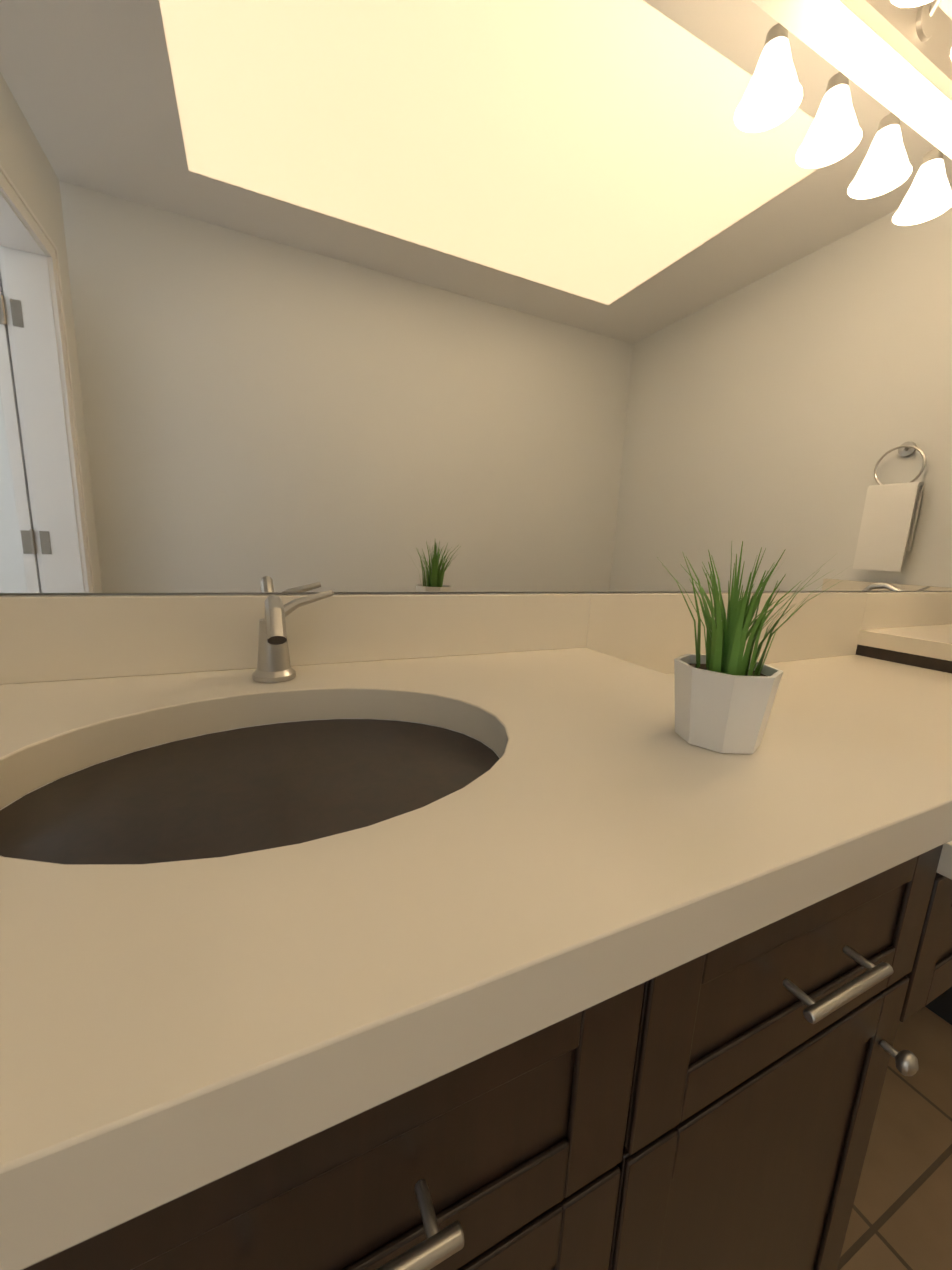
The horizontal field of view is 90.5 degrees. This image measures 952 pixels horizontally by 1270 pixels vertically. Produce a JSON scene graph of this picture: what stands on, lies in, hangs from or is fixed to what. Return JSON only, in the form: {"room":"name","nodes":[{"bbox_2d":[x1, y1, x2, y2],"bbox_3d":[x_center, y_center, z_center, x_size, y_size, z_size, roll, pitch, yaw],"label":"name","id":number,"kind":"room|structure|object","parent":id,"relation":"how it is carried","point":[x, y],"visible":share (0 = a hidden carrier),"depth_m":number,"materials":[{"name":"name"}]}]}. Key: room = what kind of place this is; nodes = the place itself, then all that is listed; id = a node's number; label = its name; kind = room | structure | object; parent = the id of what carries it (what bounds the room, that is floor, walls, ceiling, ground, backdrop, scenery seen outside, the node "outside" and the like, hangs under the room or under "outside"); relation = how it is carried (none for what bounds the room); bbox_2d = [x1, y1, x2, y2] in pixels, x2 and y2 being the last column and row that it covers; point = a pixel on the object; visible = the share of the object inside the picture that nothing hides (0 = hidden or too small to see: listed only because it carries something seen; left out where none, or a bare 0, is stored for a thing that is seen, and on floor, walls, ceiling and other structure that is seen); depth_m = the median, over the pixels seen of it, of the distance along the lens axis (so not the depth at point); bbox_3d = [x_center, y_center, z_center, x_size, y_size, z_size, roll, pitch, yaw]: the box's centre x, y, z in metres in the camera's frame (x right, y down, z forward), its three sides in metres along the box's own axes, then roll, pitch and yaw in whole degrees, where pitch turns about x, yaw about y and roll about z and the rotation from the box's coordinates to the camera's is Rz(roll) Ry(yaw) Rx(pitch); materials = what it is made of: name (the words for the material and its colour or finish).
{"room":"bathroom","nodes":[
{"label":"bathroom","id":0,"kind":"room"},
{"bbox_2d":[0,0,951,595],"bbox_3d":[0.505,-0.379,1.034,3.100,2.560,0.120,-3,12,-25],"label":"wall","id":1,"kind":"structure","parent":0,"point":[844,40],"depth_m":0.93,"materials":[{"name":"paint"}]},
{"bbox_2d":[0,0,951,592],"bbox_3d":[0.589,-0.587,0.959,2.746,0.997,0.006,-3,12,-25],"label":"vanity mirror","id":2,"kind":"object","parent":1,"relation":"attached to","point":[466,294],"visible":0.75,"depth_m":0.69,"materials":[{"name":"clear glass"}]},
{"bbox_2d":[0,592,951,683],"bbox_3d":[0.520,-0.008,1.037,2.858,0.168,0.020,-3,12,-25],"label":"backsplash","id":3,"kind":"structure","parent":1,"relation":"attached to","point":[43,637],"depth_m":0.72,"materials":[{"name":"beige stone"}]},
{"bbox_2d":[840,0,951,100],"bbox_3d":[1.038,-1.206,0.925,0.880,0.194,0.214,-3,12,-25],"label":"sconce","id":4,"kind":"object","parent":1,"relation":"attached to","point":[917,34],"visible":1,"depth_m":0.95,"materials":[{"name":"silver metal"}]},
{"bbox_2d":[837,1007,951,1269],"bbox_3d":[0.846,1.127,0.327,3.200,0.092,2.220,-3,12,-25],"label":"floor","id":5,"kind":"structure","parent":0,"point":[901,1216],"depth_m":0.86,"materials":[{"name":"brown tile"}]},
{"bbox_2d":[72,948,747,1269],"bbox_3d":[-0.331,0.564,0.456,0.761,0.868,0.548,-3,12,-25],"label":"base cabinet","id":6,"kind":"object","parent":5,"relation":"on","point":[590,1148],"depth_m":0.26,"materials":[{"name":"brown wood"}]},
{"bbox_2d":[0,648,951,1269],"bbox_3d":[-0.173,0.114,0.426,1.080,0.040,0.568,-3,12,-25],"label":"countertop","id":7,"kind":"structure","parent":6,"relation":"on","point":[189,1019],"depth_m":0.24,"materials":[{"name":"beige stone"}]},
{"bbox_2d":[0,700,507,867],"bbox_3d":[-0.174,0.192,0.437,0.420,0.141,0.310,-3,12,-25],"label":"sink","id":8,"kind":"object","parent":7,"relation":"in","point":[125,787],"depth_m":0.44,"materials":[{"name":"ceramic"}]},
{"bbox_2d":[252,590,333,682],"bbox_3d":[-0.211,0.008,0.558,0.102,0.114,0.168,-3,12,-25],"label":"sink faucet","id":9,"kind":"object","parent":7,"relation":"on","point":[273,664],"visible":0.98,"depth_m":0.59,"materials":[{"name":"silver metal"}]},
{"bbox_2d":[657,541,843,753],"bbox_3d":[0.235,0.006,0.455,0.152,0.192,0.169,-3,12,-25],"label":"potted plant","id":10,"kind":"object","parent":7,"relation":"on","point":[726,689],"visible":1,"depth_m":0.43,"materials":[{"name":"white ceramic"}]},
{"bbox_2d":[692,848,951,1269],"bbox_3d":[0.110,0.544,0.661,0.405,0.868,0.548,-3,12,-25],"label":"base cabinet","id":11,"kind":"object","parent":5,"relation":"on","point":[824,998],"depth_m":0.41,"materials":[{"name":"brown wood"}]},
{"bbox_2d":[767,656,951,763],"bbox_3d":[0.727,0.136,0.856,0.910,0.032,0.568,-3,12,-25],"label":"countertop","id":12,"kind":"structure","parent":11,"relation":"on","point":[908,706],"depth_m":0.87,"materials":[{"name":"beige stone"}]},
{"bbox_2d":[856,640,951,671],"bbox_3d":[1.314,0.490,1.219,0.431,0.868,0.548,-3,12,-25],"label":"base cabinet","id":13,"kind":"object","parent":5,"relation":"on","point":[917,656],"depth_m":1.18,"materials":[{"name":"brown wood"}]},
{"bbox_2d":[860,624,951,655],"bbox_3d":[1.535,0.037,1.218,0.868,0.040,0.568,-3,12,-25],"label":"countertop","id":14,"kind":"structure","parent":13,"relation":"on","point":[930,637],"depth_m":1.22,"materials":[{"name":"beige stone"}]},
{"bbox_2d":[932,948,951,1024],"bbox_3d":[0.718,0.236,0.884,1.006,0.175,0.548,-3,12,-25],"label":"base cabinet","id":15,"kind":"object","parent":5,"relation":"on","point":[943,1009],"depth_m":1.14,"materials":[{"name":"brown wood"}]}
]}

